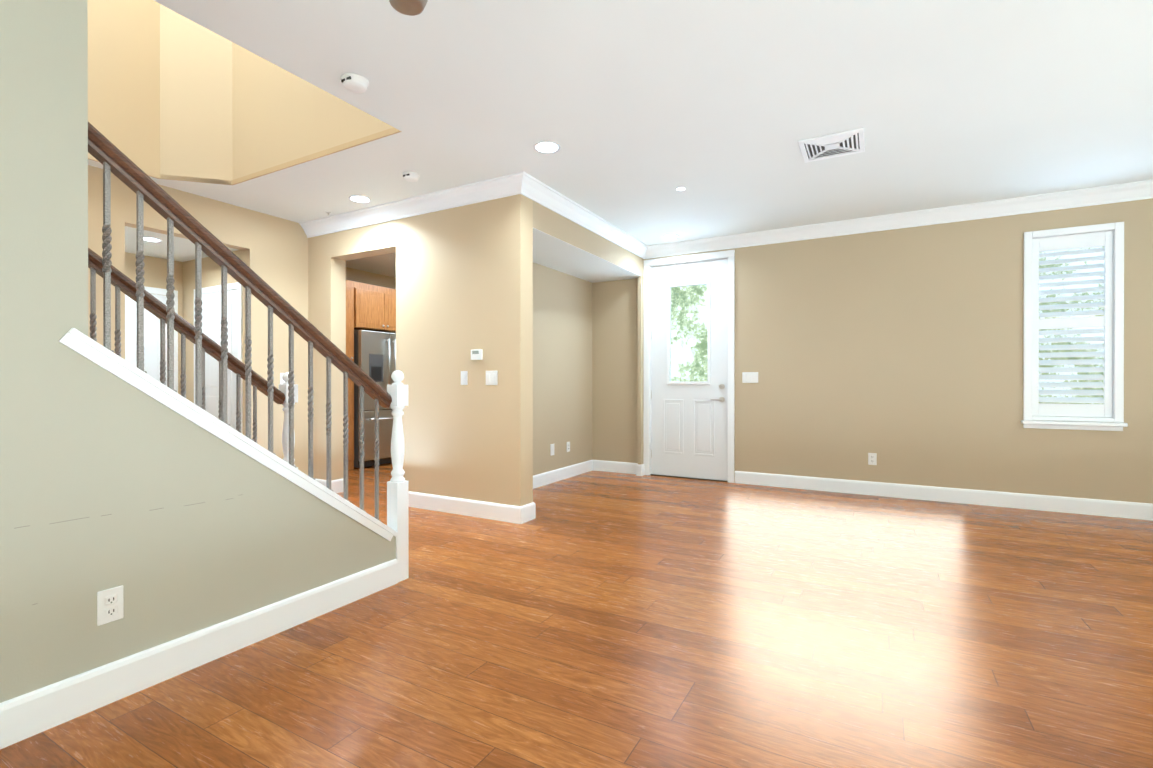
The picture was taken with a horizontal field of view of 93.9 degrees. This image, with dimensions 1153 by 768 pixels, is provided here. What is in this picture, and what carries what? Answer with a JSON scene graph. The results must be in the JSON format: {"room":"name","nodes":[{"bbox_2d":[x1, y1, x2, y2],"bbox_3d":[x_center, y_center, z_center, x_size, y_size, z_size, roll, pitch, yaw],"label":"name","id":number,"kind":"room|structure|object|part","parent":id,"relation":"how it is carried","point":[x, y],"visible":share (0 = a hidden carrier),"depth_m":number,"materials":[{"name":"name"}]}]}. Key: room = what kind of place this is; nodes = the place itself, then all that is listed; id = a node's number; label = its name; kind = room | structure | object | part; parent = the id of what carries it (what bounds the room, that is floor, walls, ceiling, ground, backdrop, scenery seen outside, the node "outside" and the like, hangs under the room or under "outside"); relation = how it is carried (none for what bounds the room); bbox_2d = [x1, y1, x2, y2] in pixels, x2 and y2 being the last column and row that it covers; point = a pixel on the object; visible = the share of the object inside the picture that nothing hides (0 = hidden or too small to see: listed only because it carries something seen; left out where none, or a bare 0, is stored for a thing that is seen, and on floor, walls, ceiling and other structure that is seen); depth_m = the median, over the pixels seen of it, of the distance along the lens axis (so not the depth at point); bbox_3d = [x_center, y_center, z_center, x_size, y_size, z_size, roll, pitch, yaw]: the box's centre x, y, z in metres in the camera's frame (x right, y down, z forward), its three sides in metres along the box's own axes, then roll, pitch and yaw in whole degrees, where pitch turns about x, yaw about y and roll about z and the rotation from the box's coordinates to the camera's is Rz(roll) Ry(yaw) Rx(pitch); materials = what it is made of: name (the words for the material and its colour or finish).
{"room":"empty living room","nodes":[
{"label":"empty living room","id":0,"kind":"room"},
{"bbox_2d":[125,252,181,394],"bbox_3d":[-4.698,-0.261,5.402,0.120,2.680,1.260,0,0,29],"label":"wall","id":1,"kind":"structure","parent":0,"point":[155,273],"depth_m":5.73,"materials":[{"name":"paint"}]},
{"bbox_2d":[125,286,177,392],"bbox_3d":[-4.554,0.031,5.472,0.062,2.095,0.910,0,0,29],"label":"closet door","id":2,"kind":"structure","parent":1,"relation":"in","point":[152,365],"depth_m":5.66,"materials":[{"name":"white wood"}]},
{"bbox_2d":[125,226,237,261],"bbox_3d":[-3.975,-1.470,5.002,1.530,0.260,1.270,0,0,29],"label":"ceiling","id":3,"kind":"structure","parent":0,"point":[184,249],"depth_m":5.25,"materials":[{"name":"paint"}]},
{"bbox_2d":[144,237,161,241],"bbox_3d":[-3.942,-1.337,4.989,0.170,0.006,0.170,0,0,29],"label":"recessed light","id":4,"kind":"object","parent":3,"relation":"in","point":[150,239],"visible":0.79,"depth_m":4.98,"materials":[{"name":"white"}]},
{"bbox_2d":[88,165,307,474],"bbox_3d":[-4.123,-0.255,3.048,0.120,2.680,5.570,0,0,29],"label":"wall","id":5,"kind":"structure","parent":0,"point":[274,249],"depth_m":5.00,"materials":[{"name":"paint"}]},
{"bbox_2d":[280,373,284,383],"bbox_3d":[-2.834,-0.050,5.221,0.013,0.115,0.072,0,0,29],"label":"light switch","id":6,"kind":"object","parent":5,"relation":"attached to","point":[282,381],"visible":0.31,"depth_m":5.20,"materials":[{"name":"white plastic"}]},
{"bbox_2d":[0,0,395,702],"bbox_3d":[-2.068,-0.250,1.128,0.120,2.680,4.220,0,0,29],"label":"wall","id":7,"kind":"structure","parent":0,"point":[92,444],"depth_m":1.78,"materials":[{"name":"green paint"}]},
{"bbox_2d":[97,585,123,625],"bbox_3d":[-1.595,0.758,1.845,0.010,0.115,0.072,0,0,29],"label":"electrical outlet","id":8,"kind":"object","parent":7,"relation":"attached to","point":[110,604],"visible":1,"depth_m":1.84,"materials":[{"name":"white plastic"}]},
{"bbox_2d":[14,494,242,604],"bbox_3d":[-1.548,0.563,1.938,0.001,0.250,0.678,0,0,29],"label":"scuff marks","id":9,"kind":"structure","parent":7,"relation":"attached to","point":[109,514],"depth_m":1.79,"materials":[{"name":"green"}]},
{"bbox_2d":[0,559,397,748],"bbox_3d":[-1.965,1.024,1.177,0.016,0.132,4.040,0,0,29],"label":"baseboard","id":10,"kind":"structure","parent":7,"relation":"attached to","point":[30,714],"depth_m":1.99,"materials":[{"name":"white wood"}]},
{"bbox_2d":[182,250,241,402],"bbox_3d":[-3.689,-0.262,5.641,1.650,2.680,0.120,0,0,29],"label":"wall","id":11,"kind":"structure","parent":0,"point":[211,271],"depth_m":5.84,"materials":[{"name":"paint"}]},
{"bbox_2d":[194,282,242,433],"bbox_3d":[-3.725,0.031,5.556,0.900,2.095,0.062,0,0,29],"label":"door","id":12,"kind":"structure","parent":11,"relation":"in","point":[211,315],"depth_m":5.55,"materials":[{"name":"white wood"}]},
{"bbox_2d":[87,0,401,184],"bbox_3d":[-3.204,-2.953,1.950,2.530,2.719,4.860,0,0,29],"label":"wall","id":13,"kind":"structure","parent":0,"point":[171,93],"depth_m":4.13,"materials":[{"name":"paint"}]},
{"bbox_2d":[88,127,400,184],"bbox_3d":[-3.243,-1.609,1.893,2.260,0.036,4.718,0,0,29],"label":"trim","id":14,"kind":"structure","parent":13,"relation":"attached to","point":[372,137],"depth_m":3.84,"materials":[{"name":"paint"}]},
{"bbox_2d":[346,267,395,288],"bbox_3d":[-2.952,-0.267,7.915,0.120,2.680,3.730,0,0,29],"label":"wall","id":15,"kind":"structure","parent":0,"point":[361,276],"depth_m":7.75,"materials":[{"name":"paint"}]},
{"bbox_2d":[358,282,395,332],"bbox_3d":[-2.833,-1.007,7.357,0.620,0.582,0.915,0,0,29],"label":"upper cabinet","id":16,"kind":"object","parent":15,"relation":"attached to","point":[369,307],"depth_m":7.10,"materials":[{"name":"brown wood"}]},
{"bbox_2d":[308,194,532,505],"bbox_3d":[-2.174,-0.261,5.247,4.080,2.680,0.170,0,0,29],"label":"wall","id":17,"kind":"structure","parent":0,"point":[464,281],"depth_m":4.51,"materials":[{"name":"paint"}]},
{"bbox_2d":[315,479,335,492],"bbox_3d":[-2.544,1.013,5.350,0.336,0.132,0.016,0,0,29],"label":"baseboard","id":18,"kind":"structure","parent":17,"relation":"attached to","point":[333,483],"depth_m":5.31,"materials":[{"name":"white wood"}]},
{"bbox_2d":[336,479,342,492],"bbox_3d":[-3.076,1.012,5.829,1.732,0.132,0.040,0,0,29],"label":"baseboard","id":19,"kind":"structure","parent":17,"relation":"attached to","point":[339,482],"depth_m":5.35,"materials":[{"name":"white wood"}]},
{"bbox_2d":[299,171,530,237],"bbox_3d":[-1.555,-1.537,4.747,2.704,0.125,0.094,0,0,29],"label":"crown molding","id":20,"kind":"structure","parent":17,"relation":"attached to","point":[523,183],"depth_m":4.60,"materials":[{"name":"white wood"}]},
{"bbox_2d":[461,371,467,384],"bbox_3d":[-0.930,-0.049,4.448,0.072,0.115,0.013,0,0,29],"label":"switch plate","id":21,"kind":"object","parent":17,"relation":"attached to","point":[464,377],"visible":1,"depth_m":4.44,"materials":[{"name":"white plastic"}]},
{"bbox_2d":[408,491,523,523],"bbox_3d":[-1.032,1.015,4.506,1.392,0.132,0.016,0,0,29],"label":"baseboard","id":22,"kind":"structure","parent":17,"relation":"attached to","point":[474,508],"depth_m":4.42,"materials":[{"name":"white wood"}]},
{"bbox_2d":[471,349,482,359],"bbox_3d":[-0.810,-0.238,4.374,0.110,0.084,0.026,0,0,29],"label":"thermostat","id":23,"kind":"object","parent":17,"relation":"attached to","point":[476,354],"visible":0.96,"depth_m":4.36,"materials":[{"name":"white plastic"}]},
{"bbox_2d":[486,371,497,384],"bbox_3d":[-0.682,-0.049,4.309,0.118,0.115,0.013,0,0,29],"label":"switch plate","id":24,"kind":"object","parent":17,"relation":"attached to","point":[491,377],"visible":1,"depth_m":4.31,"materials":[{"name":"white plastic"}]},
{"bbox_2d":[524,502,535,519],"bbox_3d":[-0.628,1.015,4.494,0.676,0.132,0.016,0,0,29],"label":"baseboard","id":25,"kind":"structure","parent":17,"relation":"attached to","point":[529,509],"depth_m":4.27,"materials":[{"name":"white wood"}]},
{"bbox_2d":[0,463,1152,767],"bbox_3d":[-0.299,1.145,3.110,10.300,0.120,9.700,0,0,29],"label":"floor","id":26,"kind":"structure","parent":0,"point":[596,619],"depth_m":2.19,"materials":[{"name":"brown wood"}]},
{"bbox_2d":[59,122,408,581],"bbox_3d":[-2.359,-0.399,1.591,1.111,2.976,3.857,0,0,29],"label":"stair railing","id":27,"kind":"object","parent":26,"relation":"on","point":[106,153],"depth_m":2.39,"materials":[{"name":"white"}]},
{"bbox_3d":[-2.527,-0.879,2.274,0.062,2.021,2.714,0,0,29],"label":"handrail","id":28,"kind":"part","parent":27,"relation":"part of","materials":[{"name":"brown wood"}]},
{"bbox_3d":[-1.367,-0.394,2.383,0.062,1.050,1.394,0,0,29],"label":"handrail","id":29,"kind":"part","parent":27,"relation":"part of","materials":[{"name":"brown wood"}]},
{"bbox_2d":[346,280,357,469],"bbox_3d":[-3.233,-0.110,6.643,0.620,2.372,0.695,0,0,29],"label":"tall cabinet","id":30,"kind":"object","parent":26,"relation":"on","point":[351,286],"depth_m":6.75,"materials":[{"name":"brown wood"}]},
{"bbox_2d":[354,330,395,467],"bbox_3d":[-2.760,0.184,7.319,0.756,1.740,0.905,0,0,29],"label":"refrigerator","id":31,"kind":"object","parent":26,"relation":"on","point":[375,356],"visible":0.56,"depth_m":6.93,"materials":[{"name":"grey metal"}]},
{"bbox_2d":[650,474,727,481],"bbox_3d":[1.298,1.071,6.195,0.900,0.012,0.135,0,0,29],"label":"threshold","id":32,"kind":"object","parent":26,"relation":"on","point":[689,478],"visible":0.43,"depth_m":6.14,"materials":[{"name":"wood"}]},
{"bbox_2d":[533,201,643,474],"bbox_3d":[0.205,-0.263,6.152,0.810,2.680,3.730,0,0,29],"label":"wall","id":33,"kind":"structure","parent":0,"point":[573,261],"depth_m":5.96,"materials":[{"name":"beige paint"}]},
{"bbox_2d":[550,444,553,455],"bbox_3d":[-0.262,0.718,5.894,0.010,0.125,0.080,0,0,29],"label":"outlet","id":34,"kind":"object","parent":33,"relation":"attached to","point":[551,449],"visible":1,"depth_m":5.87,"materials":[{"name":"white plastic"}]},
{"bbox_2d":[533,460,591,488],"bbox_3d":[-0.371,1.012,5.693,0.016,0.132,2.360,0,0,29],"label":"baseboard","id":35,"kind":"structure","parent":33,"relation":"attached to","point":[549,477],"depth_m":6.04,"materials":[{"name":"white wood"}]},
{"bbox_2d":[567,442,569,451],"bbox_3d":[-0.093,0.722,6.196,0.010,0.115,0.072,0,0,29],"label":"outlet","id":36,"kind":"object","parent":33,"relation":"attached to","point":[568,446],"visible":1,"depth_m":6.19,"materials":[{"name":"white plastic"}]},
{"bbox_2d":[523,176,650,258],"bbox_3d":[0.197,-1.538,5.208,0.094,0.125,2.400,0,0,29],"label":"crown molding","id":37,"kind":"structure","parent":33,"relation":"attached to","point":[541,193],"depth_m":4.98,"materials":[{"name":"white wood"}]},
{"bbox_2d":[88,0,1152,277],"bbox_3d":[-0.311,-1.745,3.081,10.300,0.300,9.650,0,0,29],"label":"ceiling","id":38,"kind":"structure","parent":0,"point":[642,110],"depth_m":3.03,"materials":[{"name":"paint"}]},
{"bbox_2d":[341,73,368,92],"bbox_3d":[-1.162,-1.573,2.829,0.136,0.043,0.136,0,0,29],"label":"smoke detector","id":39,"kind":"object","parent":38,"relation":"attached to","point":[354,83],"visible":1,"depth_m":2.79,"materials":[{"name":"white plastic"}]},
{"bbox_2d":[348,195,370,202],"bbox_3d":[-1.871,-1.596,4.657,0.184,0.006,0.184,0,0,29],"label":"recessed light","id":40,"kind":"object","parent":38,"relation":"in","point":[358,199],"visible":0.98,"depth_m":4.66,"materials":[{"name":"white"}]},
{"bbox_2d":[389,0,427,15],"bbox_3d":[-0.522,-1.376,1.659,0.136,0.430,0.136,0,0,29],"label":"pendant light","id":41,"kind":"object","parent":38,"relation":"hanging from","point":[411,7],"visible":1,"depth_m":1.66,"materials":[{"name":"metal"}]},
{"bbox_2d":[403,171,419,181],"bbox_3d":[-1.261,-1.576,4.109,0.124,0.043,0.124,0,0,29],"label":"smoke detector","id":42,"kind":"object","parent":38,"relation":"attached to","point":[409,176],"visible":1,"depth_m":4.08,"materials":[{"name":"white plastic"}]},
{"bbox_2d":[533,141,560,153],"bbox_3d":[-0.199,-1.594,3.631,0.184,0.006,0.184,0,0,29],"label":"recessed light","id":43,"kind":"object","parent":38,"relation":"in","point":[547,147],"visible":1,"depth_m":3.63,"materials":[{"name":"white"}]},
{"bbox_2d":[662,234,678,238],"bbox_3d":[1.022,-1.599,5.859,0.184,0.006,0.184,0,0,29],"label":"recessed light","id":44,"kind":"object","parent":38,"relation":"in","point":[671,236],"visible":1,"depth_m":5.84,"materials":[{"name":"white"}]},
{"bbox_2d":[676,187,685,190],"bbox_3d":[0.853,-1.596,4.407,0.080,0.006,0.080,0,0,29],"label":"recessed light","id":45,"kind":"object","parent":38,"relation":"in","point":[680,188],"visible":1,"depth_m":4.40,"materials":[{"name":"white"}]},
{"bbox_2d":[798,128,864,162],"bbox_3d":[1.711,-1.590,3.607,0.380,0.012,0.380,0,0,29],"label":"ceiling vent","id":46,"kind":"object","parent":38,"relation":"in","point":[844,143],"visible":1,"depth_m":3.59,"materials":[{"name":"grey metal"}]},
{"bbox_2d":[592,198,1152,503],"bbox_3d":[2.945,-0.261,5.275,6.450,2.680,0.150,0,0,29],"label":"wall","id":47,"kind":"structure","parent":0,"point":[899,352],"depth_m":5.09,"materials":[{"name":"beige paint"}]},
{"bbox_2d":[592,460,643,475],"bbox_3d":[0.487,1.010,6.548,0.620,0.132,0.030,0,0,29],"label":"baseboard","id":48,"kind":"structure","parent":47,"relation":"attached to","point":[597,465],"depth_m":6.53,"materials":[{"name":"white wood"}]},
{"bbox_2d":[643,250,734,482],"bbox_3d":[1.294,-0.192,6.186,1.057,2.538,0.170,0,0,29],"label":"door frame","id":49,"kind":"structure","parent":47,"relation":"attached to","point":[729,255],"depth_m":6.08,"materials":[{"name":"white wood"}]},
{"bbox_2d":[651,259,727,480],"bbox_3d":[1.274,-0.159,6.156,0.906,2.448,0.115,0,0,29],"label":"entry door","id":50,"kind":"structure","parent":47,"relation":"in","point":[689,428],"depth_m":6.14,"materials":[{"name":"painted wood"},{"name":"glass"},{"name":"metal"}]},
{"bbox_2d":[742,372,757,382],"bbox_3d":[1.865,-0.070,5.785,0.165,0.115,0.013,0,0,29],"label":"switch plate","id":51,"kind":"object","parent":47,"relation":"attached to","point":[749,377],"visible":1,"depth_m":5.78,"materials":[{"name":"white plastic"}]},
{"bbox_2d":[868,453,876,464],"bbox_3d":[2.871,0.728,5.228,0.072,0.115,0.010,0,0,29],"label":"electrical outlet","id":52,"kind":"object","parent":47,"relation":"attached to","point":[872,458],"visible":1,"depth_m":5.23,"materials":[{"name":"white plastic"}]},
{"bbox_2d":[651,179,1152,257],"bbox_3d":[3.121,-1.537,5.034,5.370,0.125,0.094,0,0,29],"label":"crown molding","id":53,"kind":"structure","parent":47,"relation":"attached to","point":[1139,190],"depth_m":4.97,"materials":[{"name":"white wood"}]},
{"bbox_2d":[735,471,1152,520],"bbox_3d":[3.644,1.015,4.793,4.395,0.132,0.016,0,0,29],"label":"baseboard","id":54,"kind":"structure","parent":47,"relation":"attached to","point":[1098,507],"depth_m":4.88,"materials":[{"name":"white wood"}]},
{"bbox_2d":[1021,222,1127,430],"bbox_3d":[4.170,-0.464,4.556,0.660,1.690,0.210,0,0,29],"label":"window","id":55,"kind":"structure","parent":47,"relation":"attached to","point":[1108,415],"depth_m":4.51,"materials":[{"name":"white"}]},
{"bbox_3d":[4.157,-0.489,4.532,0.514,1.524,0.056,0,0,29],"label":"panel","id":56,"kind":"part","parent":55,"relation":"part of","materials":[{"name":"white"}]},
{"label":"outside","id":57,"kind":"structure","parent":0,"visible":0},
{"bbox_2d":[671,285,706,380],"bbox_3d":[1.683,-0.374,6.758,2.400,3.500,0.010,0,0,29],"label":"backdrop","id":58,"kind":"structure","parent":57,"point":[700,353],"depth_m":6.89,"materials":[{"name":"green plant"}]},
{"bbox_2d":[1039,246,1103,403],"bbox_3d":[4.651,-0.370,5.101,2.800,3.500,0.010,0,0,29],"label":"window blinds","id":59,"kind":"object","parent":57,"point":[1072,287],"depth_m":5.08,"materials":[{"name":"white plastic"}]}
]}

